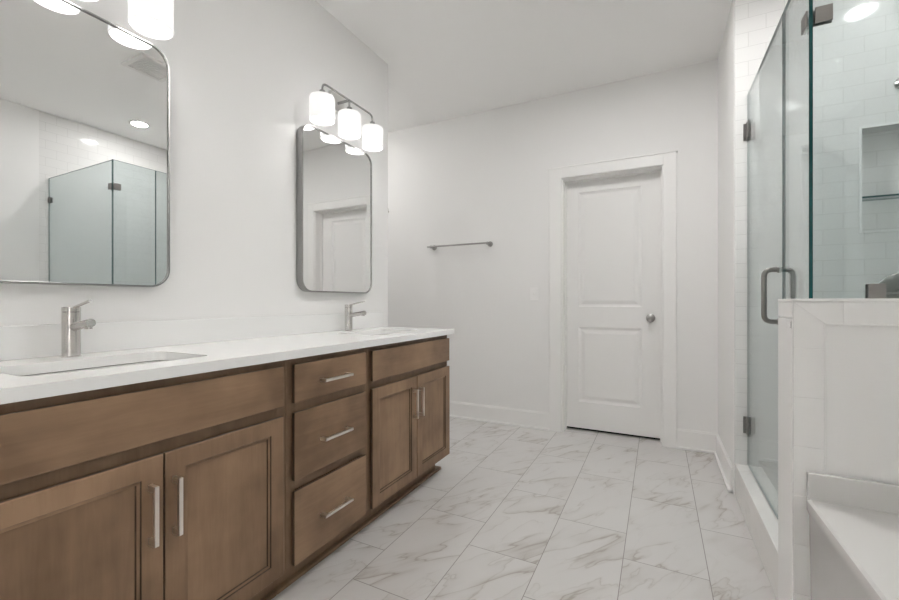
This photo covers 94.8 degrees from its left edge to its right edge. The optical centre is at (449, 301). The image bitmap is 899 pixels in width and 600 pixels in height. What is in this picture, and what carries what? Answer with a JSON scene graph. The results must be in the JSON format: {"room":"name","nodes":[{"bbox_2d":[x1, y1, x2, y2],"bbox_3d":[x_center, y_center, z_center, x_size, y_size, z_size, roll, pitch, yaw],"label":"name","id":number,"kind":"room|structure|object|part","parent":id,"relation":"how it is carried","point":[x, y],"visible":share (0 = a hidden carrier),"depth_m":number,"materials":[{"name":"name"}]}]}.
{"room":"bathroom","nodes":[
{"label":"bathroom","id":0,"kind":"room"},
{"bbox_2d":[0,0,387,326],"bbox_3d":[-1.918,-0.318,1.426,1.291,2.735,4.017,0,0,27],"label":"wall","id":1,"kind":"structure","parent":0,"point":[244,74],"depth_m":1.89,"materials":[{"name":"paint"}]},
{"bbox_2d":[0,0,169,286],"bbox_3d":[-1.220,-0.504,1.324,0.045,0.898,0.592,0,0,27],"label":"mirror","id":2,"kind":"object","parent":1,"relation":"attached to","point":[85,99],"visible":1,"depth_m":1.34,"materials":[{"name":"silver metal"}]},
{"bbox_2d":[82,0,173,39],"bbox_3d":[-1.172,-1.103,1.278,0.172,0.270,0.567,0,0,27],"label":"vanity light","id":3,"kind":"object","parent":1,"relation":"attached to","point":[154,19],"visible":1,"depth_m":1.45,"materials":[{"name":"white glass"}]},
{"bbox_3d":[-1.057,-1.034,1.464,0.132,0.132,0.132,0,0,27],"label":"lamp shade","id":4,"kind":"part","parent":3,"relation":"part of","materials":[{"name":"white glass"}]},
{"bbox_3d":[-1.057,-1.041,1.464,0.060,0.106,0.060,0,0,27],"label":"bulb","id":5,"kind":"part","parent":3,"relation":"part of","materials":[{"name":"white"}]},
{"bbox_2d":[0,312,383,360],"bbox_3d":[-0.943,0.120,1.901,0.019,0.100,2.133,0,0,27],"label":"backsplash","id":6,"kind":"structure","parent":1,"relation":"attached to","point":[18,341],"depth_m":1.58,"materials":[{"name":"white stone"}]},
{"bbox_2d":[296,124,371,292],"bbox_3d":[-0.657,-0.504,2.439,0.045,0.898,0.592,0,0,27],"label":"mirror","id":7,"kind":"object","parent":1,"relation":"attached to","point":[334,176],"visible":1,"depth_m":2.37,"materials":[{"name":"silver metal"}]},
{"bbox_2d":[309,84,382,151],"bbox_3d":[-0.600,-1.103,2.412,0.172,0.270,0.567,0,0,27],"label":"vanity light","id":8,"kind":"object","parent":1,"relation":"attached to","point":[323,106],"visible":1,"depth_m":2.35,"materials":[{"name":"white glass"}]},
{"bbox_3d":[-0.680,-1.034,2.209,0.132,0.132,0.132,0,0,27],"label":"lamp shade","id":9,"kind":"part","parent":8,"relation":"part of","materials":[{"name":"white glass"}]},
{"bbox_3d":[-0.620,-1.174,2.422,0.085,0.016,0.016,0,0,27],"label":"arm","id":10,"kind":"part","parent":8,"relation":"part of","materials":[{"name":"silver metal"}]},
{"bbox_3d":[-0.582,-1.034,2.403,0.132,0.132,0.132,0,0,27],"label":"lamp shade","id":11,"kind":"part","parent":8,"relation":"part of","materials":[{"name":"white glass"}]},
{"bbox_3d":[-0.484,-1.034,2.598,0.132,0.132,0.132,0,0,27],"label":"lamp shade","id":12,"kind":"part","parent":8,"relation":"part of","materials":[{"name":"white glass"}]},
{"bbox_2d":[271,417,775,599],"bbox_3d":[-0.257,1.100,1.133,4.800,0.100,5.271,0,0,27],"label":"floor","id":13,"kind":"structure","parent":0,"point":[511,512],"depth_m":1.91,"materials":[{"name":"tile"}]},
{"bbox_2d":[0,360,284,599],"bbox_3d":[-0.976,0.625,1.208,0.583,0.849,0.805,0,0,27],"label":"base cabinet","id":14,"kind":"object","parent":13,"relation":"on","point":[169,488],"visible":0.96,"depth_m":1.05,"materials":[{"name":"brown wood"}]},
{"bbox_3d":[-0.847,0.670,0.916,0.006,0.426,0.266,0,0,27],"label":"panel","id":15,"kind":"part","parent":14,"relation":"part of","materials":[{"name":"brown wood"}]},
{"bbox_3d":[-0.842,0.670,0.913,0.014,0.546,0.386,0,0,27],"label":"door","id":16,"kind":"part","parent":14,"relation":"part of","materials":[{"name":"brown wood"}]},
{"bbox_3d":[-0.749,0.541,1.046,0.032,0.152,0.010,0,0,27],"label":"handle","id":17,"kind":"part","parent":14,"relation":"part of","materials":[{"name":"white metal"}]},
{"bbox_3d":[-0.723,0.541,1.099,0.032,0.152,0.010,0,0,27],"label":"handle","id":18,"kind":"part","parent":14,"relation":"part of","materials":[{"name":"white metal"}]},
{"bbox_3d":[-0.666,0.670,1.261,0.014,0.546,0.386,0,0,27],"label":"door","id":19,"kind":"part","parent":14,"relation":"part of","materials":[{"name":"brown wood"}]},
{"bbox_2d":[0,327,454,404],"bbox_3d":[-0.700,0.185,1.778,0.563,0.030,2.133,0,0,27],"label":"countertop","id":20,"kind":"structure","parent":14,"relation":"on","point":[187,359],"depth_m":1.27,"materials":[{"name":"white stone"}]},
{"bbox_2d":[61,299,95,357],"bbox_3d":[-1.133,0.081,1.263,0.148,0.178,0.049,0,0,27],"label":"faucet","id":21,"kind":"object","parent":20,"relation":"on","point":[71,323],"visible":1,"depth_m":1.26,"materials":[{"name":"silver metal"}]},
{"bbox_3d":[-1.118,0.070,1.256,0.116,0.041,0.025,0,0,27],"label":"spout","id":22,"kind":"part","parent":21,"relation":"part of","materials":[{"name":"silver metal"}]},
{"bbox_3d":[-1.123,0.008,1.258,0.115,0.032,0.008,0,0,27],"label":"lever","id":23,"kind":"part","parent":21,"relation":"part of","materials":[{"name":"silver metal"}]},
{"bbox_2d":[20,360,169,376],"bbox_3d":[-0.975,0.277,1.181,0.325,0.147,0.480,0,0,27],"label":"sink","id":24,"kind":"object","parent":20,"relation":"in","point":[136,363],"visible":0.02,"depth_m":1.26,"materials":[{"name":"white ceramic"}]},
{"bbox_2d":[344,301,365,330],"bbox_3d":[-0.551,0.081,2.415,0.148,0.178,0.049,0,0,27],"label":"faucet","id":25,"kind":"object","parent":20,"relation":"on","point":[348,308],"visible":0.98,"depth_m":2.42,"materials":[{"name":"silver metal"}]},
{"bbox_3d":[-0.537,0.070,2.407,0.116,0.041,0.025,0,0,27],"label":"spout","id":26,"kind":"part","parent":25,"relation":"part of","materials":[{"name":"silver metal"}]},
{"bbox_3d":[-0.671,0.670,1.263,0.006,0.426,0.266,0,0,27],"label":"panel","id":27,"kind":"part","parent":14,"relation":"part of","materials":[{"name":"brown wood"}]},
{"bbox_2d":[274,348,365,594],"bbox_3d":[-0.692,0.625,1.769,0.583,0.849,0.451,0,0,27],"label":"base cabinet","id":28,"kind":"object","parent":13,"relation":"on","point":[325,394],"visible":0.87,"depth_m":1.60,"materials":[{"name":"brown wood"}]},
{"bbox_3d":[-0.467,0.811,1.656,0.014,0.264,0.403,0,0,27],"label":"drawer","id":29,"kind":"part","parent":28,"relation":"part of","materials":[{"name":"brown wood"}]},
{"bbox_3d":[-0.467,0.518,1.656,0.014,0.243,0.403,0,0,27],"label":"drawer","id":30,"kind":"part","parent":28,"relation":"part of","materials":[{"name":"brown wood"}]},
{"bbox_3d":[-0.467,0.293,1.656,0.014,0.138,0.403,0,0,27],"label":"drawer","id":31,"kind":"part","parent":28,"relation":"part of","materials":[{"name":"brown wood"}]},
{"bbox_3d":[-0.446,0.817,1.645,0.032,0.010,0.157,0,0,27],"label":"handle","id":32,"kind":"part","parent":28,"relation":"part of","materials":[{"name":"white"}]},
{"bbox_3d":[-0.446,0.524,1.645,0.032,0.010,0.157,0,0,27],"label":"handle","id":33,"kind":"part","parent":28,"relation":"part of","materials":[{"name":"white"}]},
{"bbox_3d":[-0.446,0.299,1.645,0.032,0.010,0.157,0,0,27],"label":"handle","id":34,"kind":"part","parent":28,"relation":"part of","materials":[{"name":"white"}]},
{"bbox_2d":[356,335,449,531],"bbox_3d":[-0.410,0.625,2.329,0.583,0.849,0.800,0,0,27],"label":"base cabinet","id":35,"kind":"object","parent":13,"relation":"on","point":[408,382],"visible":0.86,"depth_m":2.13,"materials":[{"name":"brown wood"}]},
{"bbox_3d":[-0.267,0.670,2.051,0.014,0.546,0.386,0,0,27],"label":"door","id":36,"kind":"part","parent":35,"relation":"part of","materials":[{"name":"brown wood"}]},
{"bbox_3d":[-0.272,0.670,2.054,0.006,0.426,0.266,0,0,27],"label":"panel","id":37,"kind":"part","parent":35,"relation":"part of","materials":[{"name":"brown wood"}]},
{"bbox_3d":[-0.178,0.537,2.178,0.032,0.152,0.010,0,0,27],"label":"handle","id":38,"kind":"part","parent":35,"relation":"part of","materials":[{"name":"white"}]},
{"bbox_3d":[-0.151,0.537,2.231,0.032,0.152,0.010,0,0,27],"label":"handle","id":39,"kind":"part","parent":35,"relation":"part of","materials":[{"name":"white metal"}]},
{"bbox_3d":[-0.092,0.670,2.399,0.014,0.546,0.386,0,0,27],"label":"door","id":40,"kind":"part","parent":35,"relation":"part of","materials":[{"name":"brown wood"}]},
{"bbox_3d":[-0.097,0.670,2.402,0.006,0.426,0.266,0,0,27],"label":"panel","id":41,"kind":"part","parent":35,"relation":"part of","materials":[{"name":"brown wood"}]},
{"bbox_2d":[735,464,777,599],"bbox_3d":[1.392,0.961,1.800,0.118,0.178,0.911,0,0,27],"label":"shower curb","id":42,"kind":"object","parent":13,"relation":"on","point":[761,521],"depth_m":1.78,"materials":[{"name":"stone"}]},
{"bbox_2d":[782,0,812,298],"bbox_3d":[1.208,-0.117,1.439,0.010,1.975,0.309,0,0,27],"label":"screen","id":43,"kind":"object","parent":42,"relation":"on","point":[789,1],"visible":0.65,"depth_m":1.30,"materials":[{"name":"clear glass"}]},
{"bbox_2d":[807,472,898,599],"bbox_3d":[1.222,0.781,0.292,1.118,0.538,1.583,0,0,27],"label":"bathtub","id":44,"kind":"object","parent":13,"relation":"on","point":[854,523],"visible":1,"depth_m":1.10,"materials":[{"name":"white ceramic"}]},
{"bbox_2d":[315,0,731,131],"bbox_3d":[-0.257,-1.735,1.133,4.800,0.100,5.271,0,0,27],"label":"ceiling","id":45,"kind":"structure","parent":0,"point":[445,59],"depth_m":2.68,"materials":[{"name":"paint"}]},
{"bbox_2d":[388,59,717,432],"bbox_3d":[0.899,-0.318,3.423,4.800,2.735,0.140,0,0,27],"label":"wall","id":46,"kind":"structure","parent":0,"point":[483,176],"depth_m":3.48,"materials":[{"name":"paint"}]},
{"bbox_2d":[427,241,492,249],"bbox_3d":[0.086,-0.507,3.710,0.620,0.048,0.079,0,0,27],"label":"towel bar","id":47,"kind":"object","parent":46,"relation":"attached to","point":[434,247],"visible":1,"depth_m":3.67,"materials":[{"name":"grey metal"}]},
{"bbox_3d":[0.074,-0.510,3.685,0.620,0.015,0.015,0,0,27],"label":"rail","id":48,"kind":"part","parent":47,"relation":"part of","materials":[{"name":"grey metal"}]},
{"bbox_2d":[450,401,717,453],"bbox_3d":[0.349,0.979,3.609,3.370,0.142,0.024,0,0,27],"label":"baseboard","id":49,"kind":"structure","parent":46,"relation":"attached to","point":[691,440],"depth_m":3.46,"materials":[{"name":"paint"}]},
{"bbox_2d":[548,150,677,447],"bbox_3d":[1.253,-0.018,3.231,0.929,2.136,0.170,0,0,27],"label":"door","id":50,"kind":"structure","parent":46,"relation":"in","point":[612,223],"depth_m":3.25,"materials":[{"name":"paint"}]},
{"bbox_3d":[1.517,0.122,3.117,0.064,0.064,0.066,0,0,27],"label":"knob","id":51,"kind":"part","parent":50,"relation":"part of","materials":[{"name":"grey metal"}]},
{"bbox_2d":[718,0,734,494],"bbox_3d":[1.766,-0.318,2.521,0.140,2.735,0.689,0,0,27],"label":"wall","id":52,"kind":"structure","parent":0,"point":[726,58],"depth_m":2.50,"materials":[{"name":"paint"}]},
{"bbox_2d":[714,434,732,492],"bbox_3d":[1.692,0.979,2.558,0.024,0.142,0.642,0,0,27],"label":"baseboard","id":53,"kind":"structure","parent":52,"relation":"attached to","point":[724,463],"depth_m":2.48,"materials":[{"name":"paint"}]},
{"bbox_2d":[743,16,795,518],"bbox_3d":[1.432,-0.119,1.897,0.109,1.970,0.701,0,0,27],"label":"shower door","id":54,"kind":"structure","parent":52,"relation":"attached to","point":[749,127],"depth_m":2.19,"materials":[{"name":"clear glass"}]},
{"bbox_3d":[1.436,-0.119,1.891,0.010,1.970,0.694,0,0,27],"label":"glass pane","id":55,"kind":"part","parent":54,"relation":"part of","materials":[{"name":"grey"}]},
{"bbox_3d":[1.297,-0.025,1.631,0.109,0.232,0.026,0,0,27],"label":"handle","id":56,"kind":"part","parent":54,"relation":"part of","materials":[{"name":"silver metal"}]},
{"bbox_2d":[735,0,898,491],"bbox_3d":[2.087,-0.318,2.036,1.148,2.735,0.144,0,0,27],"label":"wall","id":57,"kind":"structure","parent":0,"point":[856,55],"depth_m":2.10,"materials":[{"name":"tile"}]},
{"bbox_3d":[2.160,-0.592,1.924,0.379,0.517,0.010,0,0,27],"label":"niche trim","id":58,"kind":"part","parent":57,"relation":"part of","materials":[{"name":"white tile"}]},
{"bbox_2d":[862,193,898,201],"bbox_3d":[2.181,-0.507,1.964,0.355,0.009,0.085,0,0,27],"label":"glass shelf","id":59,"kind":"object","parent":57,"relation":"attached to","point":[898,193],"visible":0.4,"depth_m":2.00,"materials":[{"name":"teal"}]},
{"bbox_2d":[879,273,898,297],"bbox_3d":[2.111,-0.043,1.908,0.188,0.188,0.070,0,0,27],"label":"shower valve","id":60,"kind":"object","parent":57,"relation":"attached to","point":[892,281],"visible":0.55,"depth_m":1.94,"materials":[{"name":"silver metal"}]},
{"bbox_3d":[2.079,-0.043,1.916,0.117,0.052,0.054,0,0,27],"label":"lever","id":61,"kind":"part","parent":60,"relation":"part of","materials":[{"name":"silver metal"}]},
{"bbox_2d":[894,78,898,88],"bbox_3d":[2.066,-0.979,1.818,0.128,0.159,0.270,0,0,27],"label":"sprayer","id":62,"kind":"object","parent":57,"relation":"attached to","point":[896,83],"visible":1,"depth_m":1.94,"materials":[{"name":"silver metal"}]},
{"bbox_2d":[778,298,898,599],"bbox_3d":[1.604,0.520,1.085,1.154,1.060,0.174,0,0,27],"label":"wall","id":63,"kind":"structure","parent":0,"point":[838,359],"depth_m":1.23,"materials":[{"name":"tile"}]},
{"bbox_2d":[801,3,885,298],"bbox_3d":[1.632,-0.557,1.084,1.099,1.094,0.063,0,0,27],"label":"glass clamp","id":64,"kind":"object","parent":63,"relation":"on","point":[822,15],"visible":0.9,"depth_m":1.28,"materials":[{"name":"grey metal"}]},
{"bbox_3d":[1.601,0.457,0.995,1.077,0.787,0.011,0,0,27],"label":"border trim","id":65,"kind":"part","parent":63,"relation":"part of","materials":[{"name":"white tile"}]}
]}

